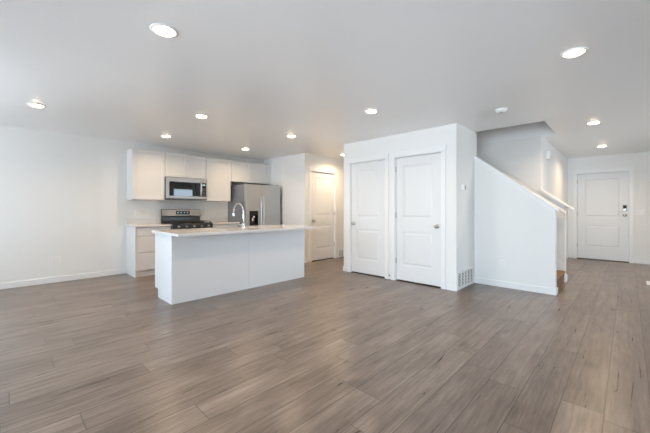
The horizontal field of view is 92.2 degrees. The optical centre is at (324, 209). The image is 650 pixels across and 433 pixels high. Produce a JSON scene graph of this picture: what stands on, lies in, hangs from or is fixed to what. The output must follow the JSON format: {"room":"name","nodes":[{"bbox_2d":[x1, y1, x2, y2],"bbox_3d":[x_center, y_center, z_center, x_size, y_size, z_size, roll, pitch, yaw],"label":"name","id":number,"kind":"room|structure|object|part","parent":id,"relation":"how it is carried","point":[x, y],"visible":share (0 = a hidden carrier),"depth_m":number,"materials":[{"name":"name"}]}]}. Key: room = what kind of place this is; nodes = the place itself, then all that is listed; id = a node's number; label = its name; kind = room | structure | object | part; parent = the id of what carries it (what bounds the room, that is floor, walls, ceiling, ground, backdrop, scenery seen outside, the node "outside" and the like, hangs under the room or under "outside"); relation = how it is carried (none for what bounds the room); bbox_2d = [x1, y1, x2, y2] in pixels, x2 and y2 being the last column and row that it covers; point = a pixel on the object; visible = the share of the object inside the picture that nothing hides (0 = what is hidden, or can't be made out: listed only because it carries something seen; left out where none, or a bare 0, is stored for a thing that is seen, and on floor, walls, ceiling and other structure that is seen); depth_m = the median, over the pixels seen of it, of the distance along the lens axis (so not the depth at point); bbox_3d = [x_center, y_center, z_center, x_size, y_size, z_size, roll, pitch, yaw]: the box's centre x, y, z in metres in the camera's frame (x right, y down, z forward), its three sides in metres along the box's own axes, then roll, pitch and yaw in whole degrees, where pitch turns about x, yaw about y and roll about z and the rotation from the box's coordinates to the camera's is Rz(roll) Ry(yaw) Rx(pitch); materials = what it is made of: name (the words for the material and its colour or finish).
{"room":"open-plan living room","nodes":[
{"label":"open-plan living room","id":0,"kind":"room"},
{"bbox_2d":[0,125,263,282],"bbox_3d":[-2.390,-0.029,7.266,0.150,2.440,12.613,0,0,44],"label":"wall","id":1,"kind":"structure","parent":0,"point":[64,196],"depth_m":5.19,"materials":[{"name":"white paint"}]},
{"bbox_2d":[0,269,125,289],"bbox_3d":[-4.465,1.145,5.007,0.013,0.092,2.220,0,0,44],"label":"baseboard","id":2,"kind":"structure","parent":1,"relation":"attached to","point":[15,284],"depth_m":5.12,"materials":[{"name":"white paint"}]},
{"bbox_2d":[125,218,160,224],"bbox_3d":[-3.485,0.233,6.013,0.020,0.100,0.605,0,0,44],"label":"backsplash","id":3,"kind":"structure","parent":1,"relation":"attached to","point":[127,221],"depth_m":6.00,"materials":[{"name":"white stone"}]},
{"bbox_2d":[127,148,164,199],"bbox_3d":[-3.374,-0.634,5.901,0.336,0.920,0.557,0,0,44],"label":"upper cabinet","id":4,"kind":"object","parent":1,"relation":"attached to","point":[145,168],"visible":1,"depth_m":5.76,"materials":[{"name":"white paint"}]},
{"bbox_2d":[165,152,205,178],"bbox_3d":[-2.897,-0.859,6.394,0.336,0.470,0.814,0,0,44],"label":"upper cabinet","id":5,"kind":"object","parent":1,"relation":"attached to","point":[176,165],"visible":0.91,"depth_m":6.25,"materials":[{"name":"white paint"}]},
{"bbox_3d":[-2.923,-0.859,6.140,0.020,0.458,0.397,0,0,44],"label":"door","id":6,"kind":"part","parent":5,"relation":"part of","materials":[{"name":"white paint"}]},
{"bbox_2d":[165,177,206,199],"bbox_3d":[-2.862,-0.406,6.359,0.434,0.431,0.810,0,0,44],"label":"microwave","id":7,"kind":"object","parent":5,"relation":"attached to","point":[176,188],"visible":0.97,"depth_m":6.21,"materials":[{"name":"silver metal"}]},
{"bbox_3d":[-2.780,-0.400,6.221,0.022,0.275,0.602,0,0,44],"label":"door glass","id":8,"kind":"part","parent":7,"relation":"part of","materials":[{"name":"black glass"}]},
{"bbox_3d":[-2.516,-0.400,6.493,0.024,0.275,0.085,0,0,44],"label":"control panel","id":9,"kind":"part","parent":7,"relation":"part of","materials":[{"name":"black glass"}]},
{"bbox_3d":[-2.507,-0.415,6.502,0.024,0.413,0.111,0,0,44],"label":"panel frame","id":10,"kind":"part","parent":7,"relation":"part of","materials":[{"name":"silver metal"}]},
{"bbox_3d":[-2.644,-0.859,6.428,0.020,0.458,0.397,0,0,44],"label":"door","id":11,"kind":"part","parent":5,"relation":"part of","materials":[{"name":"white paint"}]},
{"bbox_2d":[200,217,226,221],"bbox_3d":[-2.507,0.233,7.023,0.020,0.100,0.643,0,0,44],"label":"backsplash","id":12,"kind":"structure","parent":1,"relation":"attached to","point":[213,219],"depth_m":7.05,"materials":[{"name":"white stone"}]},
{"bbox_2d":[199,157,230,201],"bbox_3d":[-2.416,-0.634,6.890,0.336,0.920,0.567,0,0,44],"label":"upper cabinet","id":13,"kind":"object","parent":1,"relation":"attached to","point":[218,171],"visible":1,"depth_m":6.78,"materials":[{"name":"white paint"}]},
{"bbox_2d":[231,160,270,184],"bbox_3d":[-1.832,-0.857,7.493,0.336,0.475,1.110,0,0,44],"label":"upper cabinet","id":14,"kind":"object","parent":1,"relation":"attached to","point":[241,172],"depth_m":7.35,"materials":[{"name":"white paint"}]},
{"bbox_3d":[-1.927,-0.857,7.168,0.020,0.463,0.494,0,0,44],"label":"door","id":15,"kind":"part","parent":14,"relation":"part of","materials":[{"name":"white paint"}]},
{"bbox_3d":[-1.581,-0.857,7.525,0.020,0.463,0.494,0,0,44],"label":"door","id":16,"kind":"part","parent":14,"relation":"part of","materials":[{"name":"white paint"}]},
{"bbox_3d":[-1.484,-0.857,7.858,0.327,0.475,0.102,0,0,44],"label":"filler strip","id":17,"kind":"part","parent":14,"relation":"part of","materials":[{"name":"white wood"}]},
{"bbox_2d":[264,153,307,262],"bbox_3d":[-0.969,-0.029,7.507,1.555,2.440,0.110,0,0,44],"label":"wall","id":18,"kind":"structure","parent":0,"point":[295,167],"depth_m":7.19,"materials":[{"name":"white paint"}]},
{"bbox_2d":[282,157,282,224],"bbox_3d":[-1.008,-0.029,7.454,0.030,2.439,0.020,0,0,44],"label":"strip","id":19,"kind":"object","parent":18,"relation":"attached to","point":[282,157],"visible":0.58,"depth_m":7.44,"materials":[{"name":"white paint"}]},
{"bbox_2d":[0,257,649,432],"bbox_3d":[1.147,1.291,3.841,9.997,0.200,12.613,0,0,44],"label":"floor","id":20,"kind":"structure","parent":0,"point":[329,349],"depth_m":2.51,"materials":[{"name":"brown wood"}]},
{"bbox_2d":[126,226,170,277],"bbox_3d":[-3.283,0.752,5.826,0.562,0.878,0.591,0,0,44],"label":"base cabinet","id":21,"kind":"object","parent":20,"relation":"on","point":[140,241],"visible":0.74,"depth_m":5.56,"materials":[{"name":"white paint"}]},
{"bbox_3d":[-3.483,0.752,5.620,0.562,0.878,0.018,0,0,44],"label":"panel","id":22,"kind":"part","parent":21,"relation":"part of","materials":[{"name":"white paint"}]},
{"bbox_3d":[-3.084,0.620,5.645,0.020,0.281,0.565,0,0,44],"label":"drawer","id":23,"kind":"part","parent":21,"relation":"part of","materials":[{"name":"white paint"}]},
{"bbox_3d":[-3.084,0.922,5.645,0.020,0.307,0.565,0,0,44],"label":"drawer","id":24,"kind":"part","parent":21,"relation":"part of","materials":[{"name":"white paint"}]},
{"bbox_2d":[125,218,171,226],"bbox_3d":[-3.281,0.248,5.815,0.589,0.130,0.605,0,0,44],"label":"countertop","id":25,"kind":"structure","parent":21,"relation":"on","point":[129,222],"depth_m":5.86,"materials":[{"name":"white stone"}]},
{"bbox_3d":[-3.084,0.398,5.645,0.020,0.145,0.565,0,0,44],"label":"drawer","id":26,"kind":"part","parent":21,"relation":"part of","materials":[{"name":"white paint"}]},
{"bbox_2d":[161,209,212,228],"bbox_3d":[-2.749,0.594,6.266,0.690,1.195,0.778,0,0,44],"label":"range","id":27,"kind":"object","parent":20,"relation":"on","point":[178,218],"visible":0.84,"depth_m":6.29,"materials":[{"name":"silver metal"}]},
{"bbox_2d":[161,222,211,224],"bbox_3d":[-2.770,0.276,6.286,0.607,0.020,0.776,0,0,44],"label":"cooktop","id":28,"kind":"object","parent":27,"relation":"in","point":[172,223],"depth_m":6.13,"materials":[{"name":"black metal"}]},
{"bbox_3d":[-2.552,0.332,6.075,0.049,0.088,0.770,0,0,44],"label":"control panel","id":29,"kind":"part","parent":27,"relation":"part of","materials":[{"name":"black metal"}]},
{"bbox_2d":[213,224,237,227],"bbox_3d":[-2.313,0.752,6.828,0.562,0.878,0.630,0,0,44],"label":"base cabinet","id":30,"kind":"object","parent":20,"relation":"on","point":[214,225],"visible":0.04,"depth_m":6.64,"materials":[{"name":"white paint"}]},
{"bbox_2d":[200,217,239,224],"bbox_3d":[-2.303,0.248,6.825,0.589,0.130,0.643,0,0,44],"label":"countertop","id":31,"kind":"structure","parent":30,"relation":"on","point":[215,220],"depth_m":6.95,"materials":[{"name":"white stone"}]},
{"bbox_2d":[155,229,303,304],"bbox_3d":[-1.356,0.756,4.909,0.610,0.869,2.225,0,0,44],"label":"kitchen island","id":32,"kind":"object","parent":20,"relation":"on","point":[187,268],"visible":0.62,"depth_m":4.40,"materials":[{"name":"white paint"}]},
{"bbox_3d":[-2.128,0.756,4.122,0.596,0.869,0.020,0,0,44],"label":"panel","id":33,"kind":"part","parent":32,"relation":"part of","materials":[{"name":"white paint"}]},
{"bbox_3d":[-1.531,0.756,4.300,0.013,0.869,1.106,0,0,44],"label":"panel","id":34,"kind":"part","parent":32,"relation":"part of","materials":[{"name":"white paint"}]},
{"bbox_2d":[152,225,315,236],"bbox_3d":[-1.264,0.305,4.790,0.930,0.032,2.258,0,0,44],"label":"island countertop","id":35,"kind":"structure","parent":32,"relation":"on","point":[217,230],"depth_m":4.47,"materials":[{"name":"white stone"}]},
{"bbox_2d":[232,203,244,227],"bbox_3d":[-1.357,0.095,4.817,0.337,0.388,0.114,0,0,44],"label":"faucet","id":36,"kind":"object","parent":35,"relation":"on","point":[233,215],"visible":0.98,"depth_m":4.74,"materials":[{"name":"silver metal"}]},
{"bbox_3d":[-1.339,0.055,4.841,0.313,0.308,0.023,0,0,44],"label":"spout","id":37,"kind":"part","parent":36,"relation":"part of","materials":[{"name":"silver metal"}]},
{"bbox_3d":[-0.756,0.756,5.100,0.013,0.869,1.116,0,0,44],"label":"panel","id":38,"kind":"part","parent":32,"relation":"part of","materials":[{"name":"white paint"}]},
{"bbox_2d":[228,183,279,225],"bbox_3d":[-1.629,0.316,7.288,0.852,1.750,0.922,0,0,44],"label":"refrigerator","id":39,"kind":"object","parent":20,"relation":"on","point":[260,203],"visible":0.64,"depth_m":6.97,"materials":[{"name":"grey metal"}]},
{"bbox_3d":[-1.587,0.282,6.872,0.072,1.658,0.385,0,0,44],"label":"freezer door","id":40,"kind":"part","parent":39,"relation":"part of","materials":[{"name":"silver metal"}]},
{"bbox_3d":[-1.427,0.143,6.941,0.078,0.874,0.025,0,0,44],"label":"handle","id":41,"kind":"part","parent":39,"relation":"part of","materials":[{"name":"silver metal"}]},
{"bbox_3d":[-1.376,0.143,6.994,0.078,0.874,0.025,0,0,44],"label":"handle","id":42,"kind":"part","parent":39,"relation":"part of","materials":[{"name":"silver metal"}]},
{"bbox_3d":[-1.264,0.282,7.206,0.072,1.658,0.531,0,0,44],"label":"fridge door","id":43,"kind":"part","parent":39,"relation":"part of","materials":[{"name":"silver metal"}]},
{"bbox_2d":[557,270,564,288],"bbox_3d":[2.573,0.154,5.735,2.827,2.074,0.935,0,0,44],"label":"staircase","id":44,"kind":"structure","parent":20,"relation":"on","point":[560,274],"depth_m":4.84,"materials":[{"name":"brown wood"}]},
{"bbox_2d":[0,0,649,159],"bbox_3d":[1.147,-1.399,3.841,9.997,0.300,12.613,0,0,44],"label":"ceiling","id":45,"kind":"structure","parent":0,"point":[262,72],"depth_m":2.81,"materials":[{"name":"white paint"}]},
{"bbox_2d":[26,102,45,107],"bbox_3d":[-3.455,-1.238,3.746,0.180,0.022,0.180,0,0,44],"label":"recessed light","id":46,"kind":"object","parent":45,"relation":"in","point":[29,103],"visible":1,"depth_m":3.71,"materials":[{"name":"white plastic"}]},
{"bbox_2d":[150,23,178,37],"bbox_3d":[-1.121,-1.238,2.184,0.180,0.022,0.180,0,0,44],"label":"recessed light","id":47,"kind":"object","parent":45,"relation":"in","point":[164,30],"visible":1,"depth_m":2.16,"materials":[{"name":"white paint"}]},
{"bbox_2d":[194,114,208,117],"bbox_3d":[-1.653,-1.238,4.188,0.180,0.022,0.180,0,0,44],"label":"recessed light","id":48,"kind":"object","parent":45,"relation":"in","point":[195,115],"visible":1,"depth_m":4.15,"materials":[{"name":"white plastic"}]},
{"bbox_2d":[364,109,378,113],"bbox_3d":[0.591,-1.238,3.975,0.180,0.022,0.180,0,0,44],"label":"recessed light","id":49,"kind":"object","parent":45,"relation":"in","point":[370,111],"visible":1,"depth_m":3.94,"materials":[{"name":"white plastic"}]},
{"bbox_2d":[495,108,507,113],"bbox_3d":[2.209,-1.227,3.915,0.140,0.044,0.140,0,0,44],"label":"smoke detector","id":50,"kind":"object","parent":45,"relation":"attached to","point":[499,110],"visible":1,"depth_m":3.88,"materials":[{"name":"white plastic"}]},
{"bbox_2d":[560,47,588,57],"bbox_3d":[1.983,-1.238,2.491,0.180,0.022,0.180,0,0,44],"label":"recessed light","id":51,"kind":"object","parent":45,"relation":"in","point":[574,52],"visible":1,"depth_m":2.47,"materials":[{"name":"white plastic"}]},
{"bbox_2d":[586,121,601,124],"bbox_3d":[3.865,-1.238,4.501,0.180,0.022,0.180,0,0,44],"label":"recessed light","id":52,"kind":"object","parent":45,"relation":"in","point":[591,122],"visible":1,"depth_m":4.47,"materials":[{"name":"white plastic"}]},
{"bbox_2d":[308,154,343,257],"bbox_3d":[0.711,-0.029,8.203,0.110,2.440,3.227,0,0,44],"label":"wall","id":53,"kind":"structure","parent":0,"point":[317,161],"depth_m":7.72,"materials":[{"name":"white paint"}]},
{"bbox_2d":[309,167,337,261],"bbox_3d":[-0.060,0.118,7.374,0.153,2.146,0.948,0,0,44],"label":"door","id":54,"kind":"structure","parent":53,"relation":"in","point":[322,182],"depth_m":7.36,"materials":[{"name":"white paint"}]},
{"bbox_2d":[338,249,343,256],"bbox_3d":[0.400,1.085,7.777,0.011,0.188,0.190,0,0,44],"label":"air vent","id":55,"kind":"object","parent":53,"relation":"in","point":[340,251],"visible":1,"depth_m":7.75,"materials":[{"name":"white metal"}]},
{"bbox_2d":[344,123,476,290],"bbox_3d":[1.431,-0.029,5.597,2.155,2.440,0.851,0,0,44],"label":"wall","id":56,"kind":"structure","parent":0,"point":[460,142],"depth_m":4.82,"materials":[{"name":"white paint"}]},
{"bbox_2d":[346,153,388,278],"bbox_3d":[0.780,0.118,5.678,0.934,2.146,0.153,0,0,44],"label":"door","id":57,"kind":"structure","parent":56,"relation":"in","point":[367,176],"depth_m":5.66,"materials":[{"name":"white paint"}]},
{"bbox_2d":[343,266,456,290],"bbox_3d":[2.316,1.145,6.511,2.181,0.092,3.423,0,0,44],"label":"baseboard","id":58,"kind":"structure","parent":56,"relation":"attached to","point":[451,287],"depth_m":4.59,"materials":[{"name":"white paint"}]},
{"bbox_2d":[390,145,445,289],"bbox_3d":[1.484,0.118,4.997,0.952,2.146,0.153,0,0,44],"label":"door","id":59,"kind":"structure","parent":56,"relation":"in","point":[418,176],"depth_m":4.98,"materials":[{"name":"white paint"}]},
{"bbox_2d":[461,184,465,190],"bbox_3d":[2.090,-0.329,4.707,0.030,0.090,0.120,0,0,44],"label":"thermostat","id":60,"kind":"object","parent":56,"relation":"attached to","point":[463,186],"visible":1,"depth_m":4.67,"materials":[{"name":"white plastic"}]},
{"bbox_2d":[457,266,473,289],"bbox_3d":[2.154,1.044,4.787,0.011,0.257,0.650,0,0,44],"label":"air vent","id":61,"kind":"object","parent":56,"relation":"in","point":[465,277],"visible":1,"depth_m":4.78,"materials":[{"name":"white metal"}]},
{"bbox_2d":[474,161,556,288],"bbox_3d":[2.845,0.176,4.742,1.067,2.029,0.110,0,0,44],"label":"wall","id":62,"kind":"structure","parent":0,"point":[510,226],"depth_m":4.71,"materials":[{"name":"white paint"}]},
{"bbox_2d":[474,277,557,294],"bbox_3d":[2.850,1.145,4.737,1.079,0.092,0.136,0,0,44],"label":"baseboard","id":63,"kind":"structure","parent":62,"relation":"attached to","point":[551,291],"depth_m":4.64,"materials":[{"name":"white paint"}]},
{"bbox_2d":[474,155,559,212],"bbox_3d":[2.856,-0.421,4.732,1.097,0.907,0.170,0,0,44],"label":"trim","id":64,"kind":"structure","parent":62,"relation":"attached to","point":[476,157],"depth_m":4.63,"materials":[{"name":"white paint"}]},
{"bbox_2d":[477,136,563,270],"bbox_3d":[2.838,-0.029,6.223,3.086,2.440,0.110,0,0,44],"label":"wall","id":65,"kind":"structure","parent":0,"point":[521,159],"depth_m":5.50,"materials":[{"name":"white paint"}]},
{"bbox_2d":[477,155,565,214],"bbox_3d":[2.970,-0.955,5.952,2.585,2.096,0.097,0,0,44],"label":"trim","id":66,"kind":"structure","parent":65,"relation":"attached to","point":[561,209],"depth_m":5.35,"materials":[{"name":"white paint"}]},
{"bbox_2d":[541,189,574,210],"bbox_3d":[3.878,-0.158,5.216,0.441,0.374,0.170,0,0,44],"label":"trim","id":67,"kind":"structure","parent":65,"relation":"attached to","point":[542,190],"depth_m":5.16,"materials":[{"name":"white paint"}]},
{"bbox_2d":[557,259,563,269],"bbox_3d":[3.215,0.203,5.774,1.915,1.595,0.012,0,0,44],"label":"trim","id":68,"kind":"structure","parent":65,"relation":"attached to","point":[560,264],"depth_m":5.13,"materials":[{"name":"white paint"}]},
{"bbox_2d":[564,206,565,275],"bbox_3d":[3.952,0.513,5.145,0.014,1.136,0.134,0,0,44],"label":"trim","id":69,"kind":"structure","parent":65,"relation":"attached to","point":[564,206],"depth_m":5.12,"materials":[{"name":"white paint"}]},
{"bbox_2d":[542,137,567,254],"bbox_3d":[4.836,-0.029,6.602,0.110,2.440,3.213,0,0,44],"label":"wall","id":70,"kind":"structure","parent":0,"point":[555,170],"depth_m":6.40,"materials":[{"name":"white paint"}]},
{"bbox_2d":[547,151,550,159],"bbox_3d":[4.114,-0.989,5.746,0.045,0.154,0.194,0,0,44],"label":"door chime","id":71,"kind":"object","parent":70,"relation":"attached to","point":[548,152],"visible":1,"depth_m":5.69,"materials":[{"name":"white plastic"}]},
{"bbox_2d":[568,151,649,262],"bbox_3d":[5.482,-0.029,8.317,9.697,2.440,0.150,0,0,44],"label":"wall","id":72,"kind":"structure","parent":0,"point":[640,161],"depth_m":6.89,"materials":[{"name":"white paint"}]},
{"bbox_2d":[572,166,633,262],"bbox_3d":[6.466,0.123,7.303,1.079,2.136,0.153,0,0,44],"label":"door","id":73,"kind":"structure","parent":72,"relation":"in","point":[603,199],"depth_m":7.27,"materials":[{"name":"white paint"}]},
{"bbox_3d":[6.471,1.182,7.308,0.905,0.018,0.138,0,0,44],"label":"sill","id":74,"kind":"part","parent":73,"relation":"part of","materials":[{"name":"brown"}]},
{"bbox_2d":[568,254,649,264],"bbox_3d":[7.453,1.145,6.294,4.052,0.092,0.013,0,0,44],"label":"baseboard","id":75,"kind":"structure","parent":72,"relation":"attached to","point":[638,261],"depth_m":6.83,"materials":[{"name":"white paint"}]}
]}

